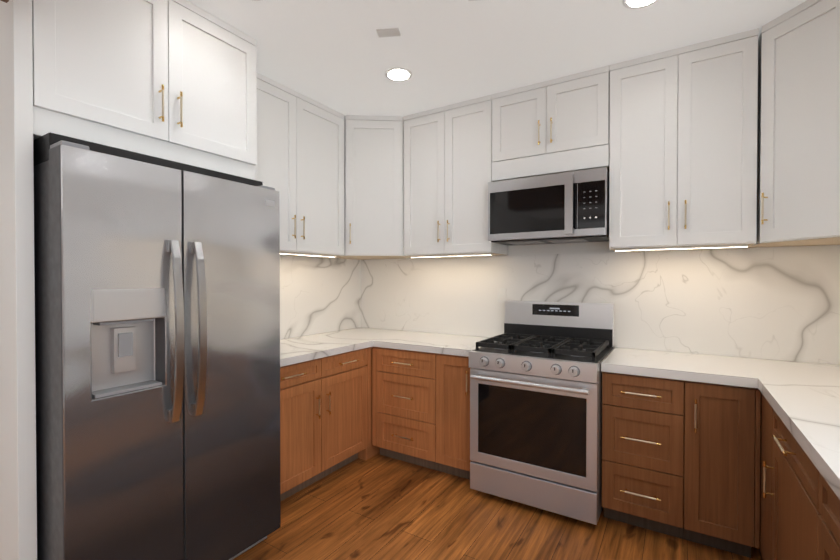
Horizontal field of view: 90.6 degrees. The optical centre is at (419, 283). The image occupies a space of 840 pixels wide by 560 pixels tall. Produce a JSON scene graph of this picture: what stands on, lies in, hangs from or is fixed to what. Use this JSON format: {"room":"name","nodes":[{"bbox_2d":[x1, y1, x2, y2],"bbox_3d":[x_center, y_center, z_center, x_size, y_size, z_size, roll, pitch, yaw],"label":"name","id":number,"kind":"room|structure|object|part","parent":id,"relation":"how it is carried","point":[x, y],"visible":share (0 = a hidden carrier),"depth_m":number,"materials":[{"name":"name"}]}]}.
{"room":"kitchen","nodes":[
{"label":"kitchen","id":0,"kind":"room"},
{"bbox_2d":[0,0,36,559],"bbox_3d":[-1.668,0.020,1.636,0.665,2.690,0.050,0,1,32],"label":"wall","id":1,"kind":"structure","parent":0,"point":[18,509],"depth_m":1.47,"materials":[{"name":"paint"}]},
{"bbox_2d":[187,0,806,116],"bbox_3d":[0.386,-1.351,-0.695,6.840,0.100,7.240,0,1,32],"label":"ceiling","id":2,"kind":"structure","parent":0,"point":[341,56],"depth_m":2.27,"materials":[{"name":"paint"}]},
{"bbox_2d":[376,28,400,37],"bbox_3d":[-0.167,-1.328,2.204,0.120,0.006,0.070,0,1,7],"label":"ceiling vent","id":3,"kind":"object","parent":2,"relation":"in","point":[390,32],"visible":1,"depth_m":2.20,"materials":[{"name":"white plastic"}]},
{"bbox_2d":[385,67,411,80],"bbox_3d":[-0.137,-1.332,2.659,0.176,0.006,0.176,0,1,32],"label":"recessed light","id":4,"kind":"object","parent":2,"relation":"in","point":[398,74],"visible":1,"depth_m":2.65,"materials":[{"name":"white plastic"}]},
{"bbox_2d":[622,0,657,8],"bbox_3d":[1.033,-1.325,1.922,0.176,0.006,0.176,0,1,32],"label":"recessed light","id":5,"kind":"object","parent":2,"relation":"in","point":[634,4],"visible":1,"depth_m":1.97,"materials":[{"name":"white plastic"}]},
{"bbox_2d":[233,452,761,559],"bbox_3d":[0.386,1.439,-0.666,6.840,0.100,7.240,0,1,32],"label":"floor","id":6,"kind":"structure","parent":0,"point":[378,506],"depth_m":2.30,"materials":[{"name":"brown wood"}]},
{"bbox_2d":[33,132,280,559],"bbox_3d":[-1.288,0.412,1.981,0.892,1.898,0.900,0,1,32],"label":"fridge","id":7,"kind":"object","parent":6,"relation":"on","point":[157,325],"visible":1,"depth_m":1.65,"materials":[{"name":"silver metal"}]},
{"bbox_3d":[-1.141,0.405,1.597,0.105,1.750,0.402,0,1,32],"label":"door","id":8,"kind":"part","parent":7,"relation":"part of","materials":[{"name":"silver metal"}]},
{"bbox_3d":[-0.961,0.194,1.723,0.066,0.740,0.128,0,1,32],"label":"handle","id":9,"kind":"part","parent":7,"relation":"part of","materials":[{"name":"silver metal"}]},
{"bbox_3d":[-0.902,0.402,1.981,0.106,1.750,0.492,0,1,32],"label":"door","id":10,"kind":"part","parent":7,"relation":"part of","materials":[{"name":"silver metal"}]},
{"bbox_2d":[280,347,375,500],"bbox_3d":[-0.908,0.918,2.911,0.617,0.868,1.033,0,1,32],"label":"base cabinet","id":11,"kind":"object","parent":6,"relation":"on","point":[325,416],"depth_m":2.76,"materials":[{"name":"brown wood"}]},
{"bbox_2d":[280,327,496,366],"bbox_3d":[-0.377,0.460,2.942,1.481,0.047,1.652,0,1,32],"label":"countertop","id":12,"kind":"structure","parent":11,"relation":"on","point":[295,350],"depth_m":3.05,"materials":[{"name":"stone"}]},
{"bbox_2d":[372,347,470,479],"bbox_3d":[0.150,0.915,3.208,0.858,0.867,0.652,0,1,32],"label":"base cabinet","id":13,"kind":"object","parent":6,"relation":"on","point":[420,408],"visible":0.75,"depth_m":2.96,"materials":[{"name":"brown wood"}]},
{"bbox_2d":[469,300,613,524],"bbox_3d":[0.803,0.747,2.713,0.754,1.215,0.758,0,1,32],"label":"range","id":14,"kind":"object","parent":6,"relation":"on","point":[535,405],"visible":1,"depth_m":2.47,"materials":[{"name":"silver metal"}]},
{"bbox_3d":[0.651,1.226,2.473,0.754,0.170,0.047,0,1,32],"label":"drawer","id":15,"kind":"part","parent":14,"relation":"part of","materials":[{"name":"silver metal"}]},
{"bbox_3d":[0.633,0.838,2.441,0.754,0.587,0.114,0,1,32],"label":"door","id":16,"kind":"part","parent":14,"relation":"part of","materials":[{"name":"silver metal"}]},
{"bbox_3d":[0.786,0.344,2.682,0.754,0.376,0.680,0,1,32],"label":"panel","id":17,"kind":"part","parent":14,"relation":"part of","materials":[{"name":"silver metal"}]},
{"bbox_2d":[602,372,760,557],"bbox_3d":[1.464,0.924,2.392,0.694,0.867,0.652,0,1,32],"label":"base cabinet","id":18,"kind":"object","parent":6,"relation":"on","point":[678,456],"visible":0.96,"depth_m":2.13,"materials":[{"name":"brown wood"}]},
{"bbox_2d":[601,347,756,386],"bbox_3d":[1.453,0.466,2.405,0.660,0.047,0.632,0,1,32],"label":"countertop","id":19,"kind":"structure","parent":18,"relation":"on","point":[715,369],"depth_m":2.24,"materials":[{"name":"stone"}]},
{"bbox_2d":[759,393,769,559],"bbox_3d":[1.813,0.931,1.678,0.647,0.868,0.255,0,1,32],"label":"base cabinet","id":20,"kind":"object","parent":6,"relation":"on","point":[765,406],"depth_m":1.89,"materials":[{"name":"brown wood"}]},
{"bbox_2d":[766,405,839,559],"bbox_3d":[1.569,0.935,1.285,0.647,0.868,0.670,0,1,32],"label":"base cabinet","id":21,"kind":"object","parent":6,"relation":"on","point":[799,509],"depth_m":1.44,"materials":[{"name":"brown wood"}]},
{"bbox_2d":[745,358,839,499],"bbox_3d":[1.441,0.579,1.111,0.685,0.247,2.847,0,1,32],"label":"countertop","id":22,"kind":"structure","parent":21,"relation":"on","point":[803,399],"depth_m":1.58,"materials":[{"name":"stone"}]},
{"bbox_2d":[810,532,839,559],"bbox_3d":[1.168,1.045,0.640,0.647,0.661,0.850,0,1,32],"label":"base cabinet","id":23,"kind":"object","parent":6,"relation":"on","point":[822,547],"depth_m":1.11,"materials":[{"name":"brown wood"}]},
{"bbox_2d":[370,241,824,347],"bbox_3d":[2.264,0.013,2.344,6.840,2.690,0.120,0,1,32],"label":"wall","id":24,"kind":"structure","parent":0,"point":[580,247],"depth_m":3.03,"materials":[{"name":"paint"}]},
{"bbox_2d":[280,255,359,339],"bbox_3d":[-1.004,0.107,3.317,0.015,0.649,1.635,0,1,32],"label":"backsplash","id":25,"kind":"structure","parent":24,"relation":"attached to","point":[318,295],"depth_m":3.52,"materials":[{"name":"stone"}]},
{"bbox_2d":[323,115,423,259],"bbox_3d":[-0.425,-0.781,3.566,0.728,1.119,0.619,0,1,32],"label":"upper cabinet","id":26,"kind":"object","parent":24,"relation":"attached to","point":[373,187],"visible":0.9,"depth_m":3.34,"materials":[{"name":"white wood"}]},
{"bbox_2d":[403,94,507,257],"bbox_3d":[0.269,-0.773,3.276,0.753,1.130,0.382,0,1,32],"label":"upper cabinet","id":27,"kind":"object","parent":24,"relation":"attached to","point":[448,162],"visible":0.96,"depth_m":3.12,"materials":[{"name":"white wood"}]},
{"bbox_2d":[492,65,609,181],"bbox_3d":[0.913,-1.028,2.873,0.760,0.611,0.382,0,1,32],"label":"upper cabinet","id":28,"kind":"object","parent":24,"relation":"attached to","point":[557,125],"visible":1,"depth_m":2.71,"materials":[{"name":"white wood"}]},
{"bbox_2d":[488,167,608,245],"bbox_3d":[0.884,-0.490,2.832,0.754,0.415,0.449,0,1,32],"label":"microwave","id":29,"kind":"object","parent":28,"relation":"attached to","point":[568,207],"visible":1,"depth_m":2.67,"materials":[{"name":"silver metal"}]},
{"bbox_2d":[360,245,839,364],"bbox_3d":[0.952,0.110,3.076,3.594,0.649,0.015,0,1,32],"label":"backsplash","id":30,"kind":"structure","parent":24,"relation":"attached to","point":[777,303],"depth_m":2.70,"materials":[{"name":"stone"}]},
{"bbox_2d":[497,288,505,302],"bbox_3d":[0.640,0.096,3.256,0.070,0.115,0.007,0,1,32],"label":"electrical outlet","id":31,"kind":"object","parent":30,"relation":"attached to","point":[501,295],"visible":0.92,"depth_m":3.25,"materials":[{"name":"white plastic"}]},
{"bbox_2d":[609,28,758,251],"bbox_3d":[1.540,-0.765,2.486,0.712,1.130,0.382,0,1,32],"label":"upper cabinet","id":32,"kind":"object","parent":24,"relation":"attached to","point":[683,153],"visible":1,"depth_m":2.33,"materials":[{"name":"white wood"}]},
{"bbox_2d":[748,0,839,247],"bbox_3d":[2.047,-0.765,2.024,0.633,1.119,0.633,0,1,32],"label":"upper cabinet","id":33,"kind":"object","parent":24,"relation":"attached to","point":[798,157],"visible":0.96,"depth_m":1.99,"materials":[{"name":"white wood"}]},
{"bbox_3d":[-2.469,0.026,1.091,0.120,2.690,7.000,0,1,32],"label":"wall","id":34,"kind":"structure","parent":0,"visible":0},
{"bbox_2d":[32,0,256,179],"bbox_3d":[-1.397,-0.935,2.041,0.684,0.781,0.934,0,1,32],"label":"upper cabinet","id":35,"kind":"object","parent":34,"relation":"attached to","point":[174,80],"visible":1,"depth_m":1.82,"materials":[{"name":"white wood"}]},
{"bbox_2d":[255,72,343,256],"bbox_3d":[-1.006,-0.770,2.958,0.382,1.130,1.028,0,1,32],"label":"upper cabinet","id":36,"kind":"object","parent":34,"relation":"attached to","point":[299,166],"visible":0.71,"depth_m":2.94,"materials":[{"name":"white wood"}]}
]}

